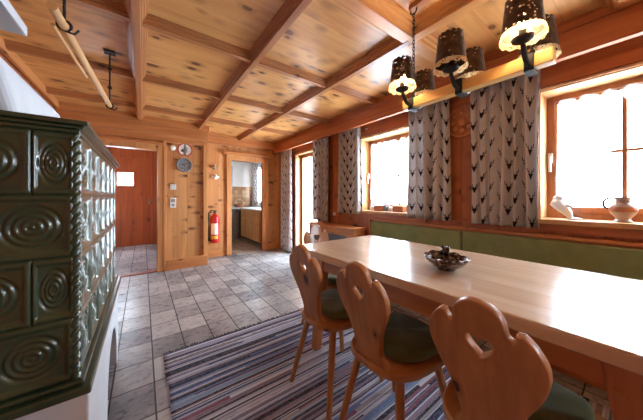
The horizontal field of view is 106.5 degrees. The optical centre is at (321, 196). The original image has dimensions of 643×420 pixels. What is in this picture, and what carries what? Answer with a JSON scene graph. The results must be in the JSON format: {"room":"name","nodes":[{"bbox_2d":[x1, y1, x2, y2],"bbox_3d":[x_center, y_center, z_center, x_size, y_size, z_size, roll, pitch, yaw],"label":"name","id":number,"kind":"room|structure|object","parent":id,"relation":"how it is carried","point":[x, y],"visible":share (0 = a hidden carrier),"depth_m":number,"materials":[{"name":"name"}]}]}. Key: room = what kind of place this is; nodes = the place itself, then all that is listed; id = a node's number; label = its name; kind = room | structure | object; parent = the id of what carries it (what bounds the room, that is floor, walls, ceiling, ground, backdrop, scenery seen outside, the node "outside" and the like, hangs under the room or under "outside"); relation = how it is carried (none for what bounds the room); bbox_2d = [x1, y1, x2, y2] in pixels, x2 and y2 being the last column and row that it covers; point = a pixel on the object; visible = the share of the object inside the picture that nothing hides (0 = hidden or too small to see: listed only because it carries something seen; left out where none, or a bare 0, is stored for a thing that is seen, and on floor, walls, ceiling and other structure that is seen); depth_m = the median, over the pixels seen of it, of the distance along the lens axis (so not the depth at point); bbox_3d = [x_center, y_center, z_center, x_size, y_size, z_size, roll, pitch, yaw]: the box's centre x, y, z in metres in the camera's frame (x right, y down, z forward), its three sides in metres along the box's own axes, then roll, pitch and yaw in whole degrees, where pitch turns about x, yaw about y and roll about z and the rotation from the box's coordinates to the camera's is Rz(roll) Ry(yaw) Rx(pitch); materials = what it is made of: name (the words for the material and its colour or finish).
{"room":"traditional dwelling","nodes":[
{"label":"traditional dwelling","id":0,"kind":"room"},
{"bbox_2d":[0,51,55,110],"bbox_3d":[-1.138,-0.020,-0.005,0.108,2.280,7.350,0,0,-37],"label":"wall","id":1,"kind":"structure","parent":0,"point":[2,55],"depth_m":2.18,"materials":[{"name":"white plaster"}]},
{"bbox_2d":[0,0,26,35],"bbox_3d":[-1.105,-0.685,0.443,0.475,0.040,1.030,0,0,-37],"label":"shelf","id":2,"kind":"object","parent":1,"relation":"attached to","point":[10,21],"visible":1,"depth_m":0.91,"materials":[{"name":"white paint"}]},
{"bbox_2d":[0,36,58,107],"bbox_3d":[-2.624,-1.120,2.130,0.030,0.080,1.950,0,0,-37],"label":"trim","id":3,"kind":"structure","parent":1,"relation":"attached to","point":[12,57],"depth_m":2.12,"materials":[{"name":"brown wood"}]},
{"bbox_2d":[4,39,133,79],"bbox_3d":[-2.074,-1.135,2.022,0.785,0.050,0.120,0,0,-37],"label":"trim","id":4,"kind":"structure","parent":1,"relation":"attached to","point":[12,46],"depth_m":1.94,"materials":[{"name":"brown wood"}]},
{"bbox_2d":[45,86,136,108],"bbox_3d":[-2.635,-1.135,2.776,0.785,0.050,0.120,0,0,-37],"label":"trim","id":5,"kind":"structure","parent":1,"relation":"attached to","point":[50,90],"depth_m":2.71,"materials":[{"name":"brown wood"}]},
{"bbox_2d":[66,0,129,21],"bbox_3d":[-1.519,-1.135,1.276,0.785,0.050,0.120,0,0,-37],"label":"trim","id":6,"kind":"structure","parent":1,"relation":"attached to","point":[112,8],"depth_m":1.42,"materials":[{"name":"brown wood"}]},
{"bbox_2d":[107,147,156,243],"bbox_3d":[-3.936,-0.020,4.220,2.120,2.280,2.730,0,0,-37],"label":"wall","id":7,"kind":"structure","parent":0,"point":[116,152],"depth_m":5.68,"materials":[{"name":"red wood"}]},
{"bbox_2d":[114,157,150,246],"bbox_3d":[-4.363,0.120,5.497,0.800,2.000,0.111,0,0,-37],"label":"door","id":8,"kind":"structure","parent":7,"relation":"in","point":[132,203],"depth_m":5.53,"materials":[{"name":"red wood"}]},
{"bbox_2d":[98,134,276,259],"bbox_3d":[-2.164,-0.020,4.167,3.400,2.280,0.570,0,0,-37],"label":"wall","id":9,"kind":"structure","parent":0,"point":[184,223],"depth_m":3.92,"materials":[{"name":"brown wood"}]},
{"bbox_2d":[100,138,162,271],"bbox_3d":[-2.821,0.170,3.379,0.985,1.900,0.150,0,0,-37],"label":"trim","id":10,"kind":"structure","parent":9,"relation":"attached to","point":[109,143],"depth_m":3.58,"materials":[{"name":"brown wood"}]},
{"bbox_2d":[99,136,163,144],"bbox_3d":[-2.778,-0.795,3.324,0.990,0.030,0.050,0,0,-37],"label":"trim","id":11,"kind":"structure","parent":9,"relation":"attached to","point":[101,137],"depth_m":3.37,"materials":[{"name":"brown wood"}]},
{"bbox_2d":[55,102,208,145],"bbox_3d":[-2.554,-1.000,3.450,1.720,0.320,0.115,0,0,-37],"label":"trim","id":12,"kind":"structure","parent":9,"relation":"attached to","point":[103,121],"depth_m":3.37,"materials":[{"name":"brown wood"}]},
{"bbox_2d":[118,269,156,276],"bbox_3d":[-2.820,1.114,3.380,0.830,0.012,0.110,0,0,-37],"label":"trim","id":13,"kind":"structure","parent":9,"relation":"attached to","point":[150,271],"depth_m":3.48,"materials":[{"name":"red wood"}]},
{"bbox_2d":[163,141,165,270],"bbox_3d":[-2.373,0.135,3.635,0.040,1.970,0.035,0,0,-37],"label":"trim","id":14,"kind":"structure","parent":9,"relation":"attached to","point":[164,142],"depth_m":3.62,"materials":[{"name":"brown wood"}]},
{"bbox_2d":[170,198,175,207],"bbox_3d":[-2.292,0.090,3.707,0.082,0.155,0.014,0,0,-37],"label":"wall switch","id":15,"kind":"object","parent":9,"relation":"attached to","point":[172,200],"visible":1,"depth_m":3.70,"materials":[{"name":"white plastic"}]},
{"bbox_2d":[170,184,175,189],"bbox_3d":[-2.292,-0.155,3.707,0.082,0.085,0.014,0,0,-37],"label":"wall switch","id":16,"kind":"object","parent":9,"relation":"attached to","point":[172,186],"visible":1,"depth_m":3.70,"materials":[{"name":"white plastic"}]},
{"bbox_2d":[176,158,191,171],"bbox_3d":[-2.168,-0.505,3.795,0.224,0.224,0.022,0,0,-37],"label":"wall clock","id":17,"kind":"object","parent":9,"relation":"attached to","point":[183,164],"visible":1,"depth_m":3.79,"materials":[{"name":"grey metal"}]},
{"bbox_2d":[177,144,191,155],"bbox_3d":[-2.164,-0.748,3.806,0.208,0.208,0.008,0,0,-37],"label":"prohibition sign","id":18,"kind":"object","parent":9,"relation":"attached to","point":[183,149],"visible":1,"depth_m":3.80,"materials":[{"name":"white plastic"}]},
{"bbox_2d":[166,255,207,270],"bbox_3d":[-2.123,1.038,3.814,0.575,0.165,0.045,0,0,-37],"label":"trim","id":19,"kind":"structure","parent":9,"relation":"attached to","point":[200,260],"depth_m":3.78,"materials":[{"name":"brown wood"}]},
{"bbox_2d":[203,146,207,254],"bbox_3d":[-1.921,0.135,3.974,0.070,1.970,0.030,0,0,-37],"label":"trim","id":20,"kind":"structure","parent":9,"relation":"attached to","point":[205,148],"depth_m":3.96,"materials":[{"name":"brown wood"}]},
{"bbox_2d":[208,210,218,242],"bbox_3d":[-1.966,0.535,4.402,0.173,0.611,0.180,0,0,15],"label":"fire extinguisher","id":21,"kind":"object","parent":9,"relation":"attached to","point":[214,221],"visible":1,"depth_m":4.34,"materials":[{"name":"red metal"}]},
{"bbox_2d":[208,249,221,257],"bbox_3d":[-2.027,1.055,4.456,0.335,0.130,0.030,0,0,-37],"label":"trim","id":22,"kind":"structure","parent":9,"relation":"attached to","point":[212,253],"depth_m":4.46,"materials":[{"name":"brown wood"}]},
{"bbox_2d":[208,133,273,150],"bbox_3d":[-1.588,-1.080,4.732,1.400,0.160,0.110,0,0,-37],"label":"trim","id":23,"kind":"structure","parent":9,"relation":"attached to","point":[213,138],"depth_m":4.69,"materials":[{"name":"brown wood"}]},
{"bbox_2d":[226,154,267,255],"bbox_3d":[-1.492,0.150,4.875,0.855,1.940,0.095,0,0,-37],"label":"trim","id":24,"kind":"structure","parent":9,"relation":"attached to","point":[229,158],"depth_m":4.81,"materials":[{"name":"brown wood"}]},
{"bbox_2d":[223,151,271,158],"bbox_3d":[-1.467,-0.843,4.838,0.980,0.045,0.085,0,0,-37],"label":"trim","id":25,"kind":"structure","parent":9,"relation":"attached to","point":[224,152],"depth_m":4.77,"materials":[{"name":"brown wood"}]},
{"bbox_2d":[268,243,280,249],"bbox_3d":[-1.014,1.060,5.209,0.310,0.120,0.030,0,0,-37],"label":"trim","id":26,"kind":"structure","parent":9,"relation":"attached to","point":[272,245],"depth_m":5.19,"materials":[{"name":"brown wood"}]},
{"bbox_2d":[277,152,280,242],"bbox_3d":[-0.923,0.000,5.271,0.090,2.000,0.040,0,0,-37],"label":"trim","id":27,"kind":"structure","parent":9,"relation":"attached to","point":[278,154],"depth_m":5.25,"materials":[{"name":"brown wood"}]},
{"bbox_2d":[273,0,642,153],"bbox_3d":[1.278,-1.042,2.072,0.055,0.235,7.800,0,0,-37],"label":"trim","id":28,"kind":"structure","parent":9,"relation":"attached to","point":[600,27],"depth_m":1.60,"materials":[{"name":"brown wood"}]},
{"bbox_2d":[232,161,260,235],"bbox_3d":[-2.142,-0.020,5.854,2.050,2.280,2.250,0,0,-37],"label":"wall","id":29,"kind":"structure","parent":0,"point":[242,172],"depth_m":7.03,"materials":[{"name":"paint"}]},
{"bbox_2d":[232,186,251,205],"bbox_3d":[-2.781,-0.020,6.646,1.770,0.560,0.015,0,0,-37],"label":"tile","id":30,"kind":"structure","parent":29,"relation":"attached to","point":[243,193],"depth_m":6.99,"materials":[{"name":"beige tile"}]},
{"bbox_2d":[254,164,257,204],"bbox_3d":[-1.863,-0.355,6.827,0.038,1.150,0.262,0,0,-37],"label":"curtain","id":31,"kind":"object","parent":29,"relation":"hanging from","point":[255,165],"visible":1,"depth_m":6.76,"materials":[{"name":"white fabric"}]},
{"bbox_2d":[258,168,260,202],"bbox_3d":[-1.684,-0.330,6.755,0.040,1.000,0.650,0,0,-37],"label":"window","id":32,"kind":"structure","parent":29,"relation":"in","point":[258,168],"depth_m":6.99,"materials":[{"name":"white glass"}]},
{"bbox_2d":[0,0,601,141],"bbox_3d":[0.240,-1.190,1.269,3.800,0.060,7.950,0,0,-37],"label":"ceiling","id":33,"kind":"structure","parent":0,"point":[326,37],"depth_m":1.88,"materials":[{"name":"brown wood"}]},
{"bbox_2d":[46,0,116,109],"bbox_3d":[-1.362,-0.929,1.435,0.087,0.463,1.272,0,0,-34],"label":"rod","id":34,"kind":"object","parent":33,"relation":"hanging from","point":[61,22],"visible":1,"depth_m":1.15,"materials":[{"name":"brown wood"}]},
{"bbox_2d":[123,0,147,119],"bbox_3d":[-0.401,-1.126,0.481,0.120,0.068,7.250,0,0,-37],"label":"trim","id":35,"kind":"structure","parent":33,"relation":"attached to","point":[137,10],"depth_m":1.80,"materials":[{"name":"brown wood"}]},
{"bbox_2d":[143,105,203,120],"bbox_3d":[-1.987,-1.135,3.258,0.710,0.050,0.120,0,0,-37],"label":"trim","id":36,"kind":"structure","parent":33,"relation":"attached to","point":[146,107],"depth_m":3.21,"materials":[{"name":"brown wood"}]},
{"bbox_2d":[142,74,220,98],"bbox_3d":[-1.426,-1.135,2.504,0.710,0.050,0.120,0,0,-37],"label":"trim","id":37,"kind":"structure","parent":33,"relation":"attached to","point":[151,79],"depth_m":2.45,"materials":[{"name":"brown wood"}]},
{"bbox_2d":[142,13,250,62],"bbox_3d":[-0.871,-1.135,1.758,0.710,0.050,0.120,0,0,-37],"label":"trim","id":38,"kind":"structure","parent":33,"relation":"attached to","point":[152,22],"depth_m":1.70,"materials":[{"name":"brown wood"}]},
{"bbox_2d":[209,117,255,128],"bbox_3d":[-1.367,-1.135,3.719,0.715,0.050,0.120,0,0,-37],"label":"trim","id":39,"kind":"structure","parent":33,"relation":"attached to","point":[213,119],"depth_m":3.67,"materials":[{"name":"brown wood"}]},
{"bbox_2d":[196,0,312,128],"bbox_3d":[0.217,-1.126,0.940,0.120,0.068,7.250,0,0,-37],"label":"trim","id":40,"kind":"structure","parent":33,"relation":"attached to","point":[290,10],"depth_m":1.78,"materials":[{"name":"brown wood"}]},
{"bbox_2d":[226,95,282,113],"bbox_3d":[-0.806,-1.135,2.965,0.715,0.050,0.120,0,0,-37],"label":"trim","id":41,"kind":"structure","parent":33,"relation":"attached to","point":[235,99],"depth_m":2.92,"materials":[{"name":"brown wood"}]},
{"bbox_2d":[260,127,296,135],"bbox_3d":[-0.755,-1.135,4.174,0.690,0.050,0.120,0,0,-37],"label":"trim","id":42,"kind":"structure","parent":33,"relation":"attached to","point":[267,129],"depth_m":4.14,"materials":[{"name":"brown wood"}]},
{"bbox_2d":[257,56,326,87],"bbox_3d":[-0.251,-1.135,2.219,0.715,0.050,0.120,0,0,-37],"label":"trim","id":43,"kind":"structure","parent":33,"relation":"attached to","point":[267,63],"depth_m":2.17,"materials":[{"name":"brown wood"}]},
{"bbox_2d":[287,111,328,123],"bbox_3d":[-0.194,-1.135,3.420,0.690,0.050,0.120,0,0,-37],"label":"trim","id":44,"kind":"structure","parent":33,"relation":"attached to","point":[293,113],"depth_m":3.39,"materials":[{"name":"brown wood"}]},
{"bbox_2d":[237,37,410,140],"bbox_3d":[-0.485,-1.126,3.182,0.120,0.068,3.715,0,0,-37],"label":"trim","id":45,"kind":"structure","parent":33,"relation":"attached to","point":[389,47],"depth_m":2.24,"materials":[{"name":"brown wood"}]},
{"bbox_2d":[330,85,377,104],"bbox_3d":[0.361,-1.135,2.674,0.690,0.050,0.120,0,0,-37],"label":"trim","id":46,"kind":"structure","parent":33,"relation":"attached to","point":[340,89],"depth_m":2.64,"materials":[{"name":"brown wood"}]},
{"bbox_2d":[334,0,413,42],"bbox_3d":[0.313,-1.126,1.460,0.715,0.068,0.204,0,0,-37],"label":"trim","id":47,"kind":"structure","parent":33,"relation":"attached to","point":[388,16],"depth_m":1.47,"materials":[{"name":"brown wood"}]},
{"bbox_2d":[406,32,456,63],"bbox_3d":[0.925,-1.126,1.915,0.690,0.068,0.204,0,0,-37],"label":"trim","id":48,"kind":"structure","parent":33,"relation":"attached to","point":[426,47],"depth_m":1.76,"materials":[{"name":"brown wood"}]},
{"bbox_2d":[408,0,489,42],"bbox_3d":[1.813,-1.126,0.093,0.204,0.068,3.985,0,0,-37],"label":"trim","id":49,"kind":"structure","parent":33,"relation":"attached to","point":[442,13],"depth_m":1.47,"materials":[{"name":"brown wood"}]},
{"bbox_2d":[389,0,561,112],"bbox_3d":[0.742,-0.841,1.197,0.380,0.639,0.775,0,0,-37],"label":"chandelier","id":50,"kind":"object","parent":33,"relation":"hanging from","point":[525,27],"visible":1,"depth_m":1.11,"materials":[{"name":"brown wood"}]},
{"bbox_2d":[601,0,639,9],"bbox_3d":[1.483,-1.126,1.165,0.690,0.068,0.204,0,0,-37],"label":"trim","id":51,"kind":"structure","parent":33,"relation":"attached to","point":[621,4],"depth_m":1.37,"materials":[{"name":"brown wood"}]},
{"bbox_3d":[1.345,-1.117,2.172,0.022,0.085,7.680,0,0,-37],"label":"rail","id":52,"kind":"object","parent":33,"relation":"attached to","visible":0},
{"bbox_2d":[281,149,291,251],"bbox_3d":[-0.737,0.010,4.973,0.101,2.180,0.478,0,0,-37],"label":"curtain","id":53,"kind":"object","parent":52,"relation":"hanging from","point":[286,156],"visible":0.95,"depth_m":4.88,"materials":[{"name":"beige fabric"}]},
{"bbox_2d":[313,137,328,220],"bbox_3d":[-0.012,-0.345,3.992,0.105,1.470,0.435,0,0,-37],"label":"curtain","id":54,"kind":"object","parent":52,"relation":"hanging from","point":[320,147],"visible":0.91,"depth_m":3.96,"materials":[{"name":"beige fabric"}]},
{"bbox_2d":[338,126,361,213],"bbox_3d":[0.388,-0.422,3.461,0.076,1.315,0.487,0,0,-37],"label":"curtain","id":55,"kind":"object","parent":52,"relation":"hanging from","point":[350,160],"visible":0.88,"depth_m":3.42,"materials":[{"name":"beige fabric"}]},
{"bbox_2d":[407,99,450,220],"bbox_3d":[1.098,-0.425,2.505,0.102,1.310,0.477,0,0,-37],"label":"curtain","id":56,"kind":"object","parent":52,"relation":"hanging from","point":[429,155],"visible":0.91,"depth_m":2.48,"materials":[{"name":"beige fabric"}]},
{"bbox_2d":[470,69,540,227],"bbox_3d":[1.488,-0.422,1.975,0.097,1.315,0.481,0,0,-37],"label":"curtain","id":57,"kind":"object","parent":52,"relation":"hanging from","point":[504,114],"visible":0.85,"depth_m":1.95,"materials":[{"name":"beige fabric"}]},
{"bbox_2d":[107,236,610,419],"bbox_3d":[-0.822,1.150,2.068,4.550,0.060,10.500,0,0,-37],"label":"floor","id":58,"kind":"structure","parent":0,"point":[159,313],"depth_m":2.39,"materials":[{"name":"tile"}]},
{"bbox_2d":[0,57,120,419],"bbox_3d":[-1.344,0.315,0.991,0.726,1.610,1.226,0,0,-37],"label":"stove","id":59,"kind":"object","parent":58,"relation":"on","point":[59,284],"visible":1,"depth_m":0.70,"materials":[{"name":"green ceramic"}]},
{"bbox_2d":[232,209,238,239],"bbox_3d":[-2.592,0.720,6.417,0.600,0.800,0.548,0,0,-37],"label":"dishwasher","id":60,"kind":"object","parent":58,"relation":"on","point":[235,212],"visible":0.36,"depth_m":6.33,"materials":[{"name":"metal"}]},
{"bbox_2d":[241,209,260,242],"bbox_3d":[-1.573,0.675,6.033,0.554,0.710,1.300,0,0,-37],"label":"base cabinet","id":61,"kind":"object","parent":58,"relation":"on","point":[250,219],"visible":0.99,"depth_m":5.75,"materials":[{"name":"brown wood"}]},
{"bbox_2d":[232,207,260,210],"bbox_3d":[-2.219,0.305,5.896,1.755,0.030,1.850,0,0,-37],"label":"countertop","id":62,"kind":"structure","parent":61,"relation":"on","point":[244,208],"depth_m":6.07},
{"bbox_2d":[234,199,243,207],"bbox_3d":[-2.277,0.171,6.631,0.270,0.238,0.270,0,0,-37],"label":"fruit basket","id":63,"kind":"object","parent":62,"relation":"on","point":[235,205],"visible":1,"depth_m":6.55,"materials":[{"name":"wicker"}]},
{"bbox_2d":[307,221,364,240],"bbox_3d":[0.174,0.762,3.532,0.225,0.715,1.060,0,0,-37],"label":"base cabinet","id":64,"kind":"object","parent":58,"relation":"on","point":[334,231],"visible":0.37,"depth_m":3.32,"materials":[{"name":"brown wood"}]},
{"bbox_2d":[314,233,345,240],"bbox_3d":[0.084,0.770,3.534,0.017,0.500,0.850,0,0,-37],"label":"grille","id":65,"kind":"object","parent":64,"relation":"attached to","point":[332,236],"depth_m":3.37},
{"bbox_2d":[163,308,612,419],"bbox_3d":[0.445,1.114,1.147,1.867,0.011,2.809,0,0,-37],"label":"rag rug","id":66,"kind":"object","parent":58,"relation":"on","point":[244,373],"visible":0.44,"depth_m":1.43,"materials":[{"name":"fabric"}]},
{"bbox_2d":[301,224,336,322],"bbox_3d":[0.079,0.684,2.073,0.379,0.854,0.507,0,0,-37],"label":"chair","id":67,"kind":"object","parent":66,"relation":"on","point":[315,229],"visible":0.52,"depth_m":2.20,"materials":[{"name":"brown wood"}]},
{"bbox_2d":[328,273,336,283],"bbox_3d":[0.115,0.649,2.024,0.329,0.060,0.330,0,0,-37],"label":"cushion","id":68,"kind":"object","parent":67,"relation":"on","point":[331,278],"depth_m":1.85,"materials":[{"name":"green fabric"}]},
{"bbox_2d":[289,245,383,419],"bbox_3d":[0.072,0.684,1.442,0.507,0.854,0.379,0,0,-40],"label":"chair","id":69,"kind":"object","parent":66,"relation":"on","point":[325,311],"visible":0.82,"depth_m":1.30,"materials":[{"name":"brown wood"}]},
{"bbox_2d":[321,289,362,318],"bbox_3d":[0.120,0.649,1.481,0.330,0.060,0.329,0,0,-40],"label":"cushion","id":70,"kind":"object","parent":69,"relation":"on","point":[332,307],"depth_m":1.37,"materials":[{"name":"green fabric"}]},
{"bbox_2d":[336,261,446,419],"bbox_3d":[0.328,0.684,1.098,0.507,0.854,0.379,0,0,-37],"label":"chair","id":71,"kind":"object","parent":66,"relation":"on","point":[399,348],"visible":0.95,"depth_m":0.98,"materials":[{"name":"brown wood"}]},
{"bbox_2d":[383,312,437,362],"bbox_3d":[0.378,0.649,1.135,0.330,0.060,0.329,0,0,-37],"label":"cushion","id":72,"kind":"object","parent":71,"relation":"on","point":[407,339],"depth_m":1.04,"materials":[{"name":"green fabric"}]},
{"bbox_2d":[295,235,642,419],"bbox_3d":[0.619,0.732,1.323,0.808,0.760,1.645,0,0,-37],"label":"dining table","id":73,"kind":"object","parent":66,"relation":"on","point":[589,325],"visible":0.84,"depth_m":0.88,"materials":[{"name":"brown wood"}]},
{"bbox_2d":[424,245,470,271],"bbox_3d":[0.609,0.302,1.168,0.215,0.097,0.215,0,0,-37],"label":"bowl","id":74,"kind":"object","parent":73,"relation":"on","point":[444,260],"visible":1,"depth_m":1.17,"materials":[{"name":"glass"}]},
{"bbox_2d":[429,296,606,419],"bbox_3d":[0.588,0.684,0.749,0.507,0.854,0.379,0,0,-36],"label":"chair","id":75,"kind":"object","parent":66,"relation":"on","point":[513,380],"visible":1,"depth_m":0.62,"materials":[{"name":"brown wood"}]},
{"bbox_2d":[527,381,594,419],"bbox_3d":[0.637,0.649,0.785,0.330,0.060,0.329,0,0,-36],"label":"cushion","id":76,"kind":"object","parent":75,"relation":"on","point":[561,403],"depth_m":0.71,"materials":[{"name":"green fabric"}]},
{"bbox_2d":[368,219,642,391],"bbox_3d":[1.213,0.705,2.096,0.448,0.830,2.415,0,0,-37],"label":"bench","id":77,"kind":"object","parent":58,"relation":"on","point":[614,260],"visible":0.21,"depth_m":1.82,"materials":[{"name":"green fabric"}]},
{"bbox_2d":[371,221,461,249],"bbox_3d":[0.982,0.482,2.693,0.040,0.335,1.110,0,0,-37],"label":"cushion","id":78,"kind":"object","parent":77,"relation":"on","point":[429,235],"depth_m":2.57,"materials":[{"name":"green fabric"}]},
{"bbox_2d":[462,231,642,280],"bbox_3d":[1.695,0.482,1.734,0.040,0.335,1.260,0,0,-37],"label":"cushion","id":79,"kind":"object","parent":77,"relation":"on","point":[614,260],"depth_m":1.70,"materials":[{"name":"green fabric"}]},
{"bbox_2d":[292,60,642,251],"bbox_3d":[1.537,-0.020,2.265,0.270,2.280,7.800,0,0,-37],"label":"wall","id":80,"kind":"structure","parent":0,"point":[460,148],"depth_m":2.34,"materials":[{"name":"brown wood"}]},
{"bbox_2d":[295,149,317,244],"bbox_3d":[-0.183,0.142,4.562,0.288,2.016,0.768,0,0,-37],"label":"window","id":81,"kind":"structure","parent":80,"relation":"in","point":[301,160],"depth_m":4.80,"materials":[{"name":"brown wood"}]},
{"bbox_2d":[356,125,426,222],"bbox_3d":[0.911,-0.276,3.064,0.320,1.101,1.050,0,0,-37],"label":"window","id":82,"kind":"structure","parent":80,"relation":"in","point":[367,141],"depth_m":3.21,"materials":[{"name":"brown wood"}]},
{"bbox_2d":[373,205,386,210],"bbox_3d":[0.777,0.146,3.195,0.080,0.078,0.160,0,0,-37],"label":"planter box","id":83,"kind":"object","parent":82,"relation":"on","point":[376,207],"visible":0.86,"depth_m":3.15,"materials":[{"name":"wood"}]},
{"bbox_2d":[371,139,396,203],"bbox_3d":[0.833,-0.329,3.268,0.028,0.843,0.450,0,0,-37],"label":"lace curtain","id":84,"kind":"object","parent":82,"relation":"hanging from","point":[381,153],"visible":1,"depth_m":3.24,"materials":[{"name":"white fabric"}]},
{"bbox_2d":[388,203,392,211],"bbox_3d":[0.878,0.129,3.059,0.051,0.113,0.078,0,0,-37],"label":"figurine","id":85,"kind":"object","parent":82,"relation":"on","point":[390,209],"visible":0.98,"depth_m":3.04,"materials":[{"name":"white ceramic"}]},
{"bbox_2d":[392,205,406,211],"bbox_3d":[0.956,0.146,2.954,0.080,0.078,0.160,0,0,-37],"label":"planter box","id":86,"kind":"object","parent":82,"relation":"on","point":[396,208],"visible":0.95,"depth_m":2.91,"materials":[{"name":"wood"}]},
{"bbox_2d":[399,136,408,198],"bbox_3d":[1.103,-0.339,2.904,0.028,0.823,0.385,0,0,-37],"label":"lace curtain","id":87,"kind":"object","parent":82,"relation":"hanging from","point":[404,147],"visible":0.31,"depth_m":3.00,"materials":[{"name":"white fabric"}]},
{"bbox_2d":[328,209,470,221],"bbox_3d":[1.866,0.220,1.575,0.025,0.030,6.300,0,0,-37],"label":"trim","id":88,"kind":"structure","parent":80,"relation":"attached to","point":[452,219],"depth_m":2.30,"materials":[{"name":"brown wood"}]},
{"bbox_2d":[449,104,470,137],"bbox_3d":[1.337,-0.720,2.284,0.028,0.320,0.320,0,0,-37],"label":"wall plate","id":89,"kind":"object","parent":80,"relation":"attached to","point":[460,118],"visible":0.66,"depth_m":2.29,"materials":[{"name":"brown wood"}]},
{"bbox_2d":[292,35,642,155],"bbox_3d":[1.438,-0.998,2.160,0.014,0.325,7.750,0,0,-37],"label":"trim","id":90,"kind":"structure","parent":80,"relation":"attached to","point":[629,51],"depth_m":1.70,"materials":[{"name":"brown wood"}]},
{"bbox_2d":[369,218,642,247],"bbox_3d":[1.474,0.292,2.081,0.050,0.025,2.780,0,0,-37],"label":"trim","id":91,"kind":"structure","parent":80,"relation":"attached to","point":[571,238],"depth_m":1.85,"materials":[{"name":"brown wood"}]},
{"bbox_2d":[533,61,642,238],"bbox_3d":[2.035,-0.285,1.554,0.320,1.081,0.965,0,0,-37],"label":"window","id":92,"kind":"structure","parent":80,"relation":"in","point":[599,221],"depth_m":1.74,"materials":[{"name":"brown wood"}]},
{"bbox_2d":[550,195,582,219],"bbox_3d":[1.800,0.076,1.768,0.084,0.178,0.173,0,0,-37],"label":"ornament","id":93,"kind":"object","parent":92,"relation":"on","point":[558,202],"visible":1,"depth_m":1.76,"materials":[{"name":"white ceramic"}]},
{"bbox_2d":[555,89,609,202],"bbox_3d":[1.932,-0.355,1.789,0.028,0.799,0.285,0,0,-37],"label":"lace curtain","id":94,"kind":"object","parent":92,"relation":"hanging from","point":[580,179],"visible":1,"depth_m":1.77,"materials":[{"name":"white fabric"}]},
{"bbox_2d":[602,197,638,222],"bbox_3d":[1.973,0.083,1.574,0.127,0.165,0.135,0,0,5],"label":"jug","id":95,"kind":"object","parent":92,"relation":"on","point":[623,209],"visible":0.99,"depth_m":1.54,"materials":[{"name":"ceramic"}]},
{"bbox_2d":[612,82,642,98],"bbox_3d":[2.168,-0.709,1.472,0.026,0.092,0.495,0,0,-37],"label":"lace curtain","id":96,"kind":"object","parent":92,"relation":"hanging from","point":[632,89],"visible":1,"depth_m":1.61,"materials":[{"name":"white fabric"}]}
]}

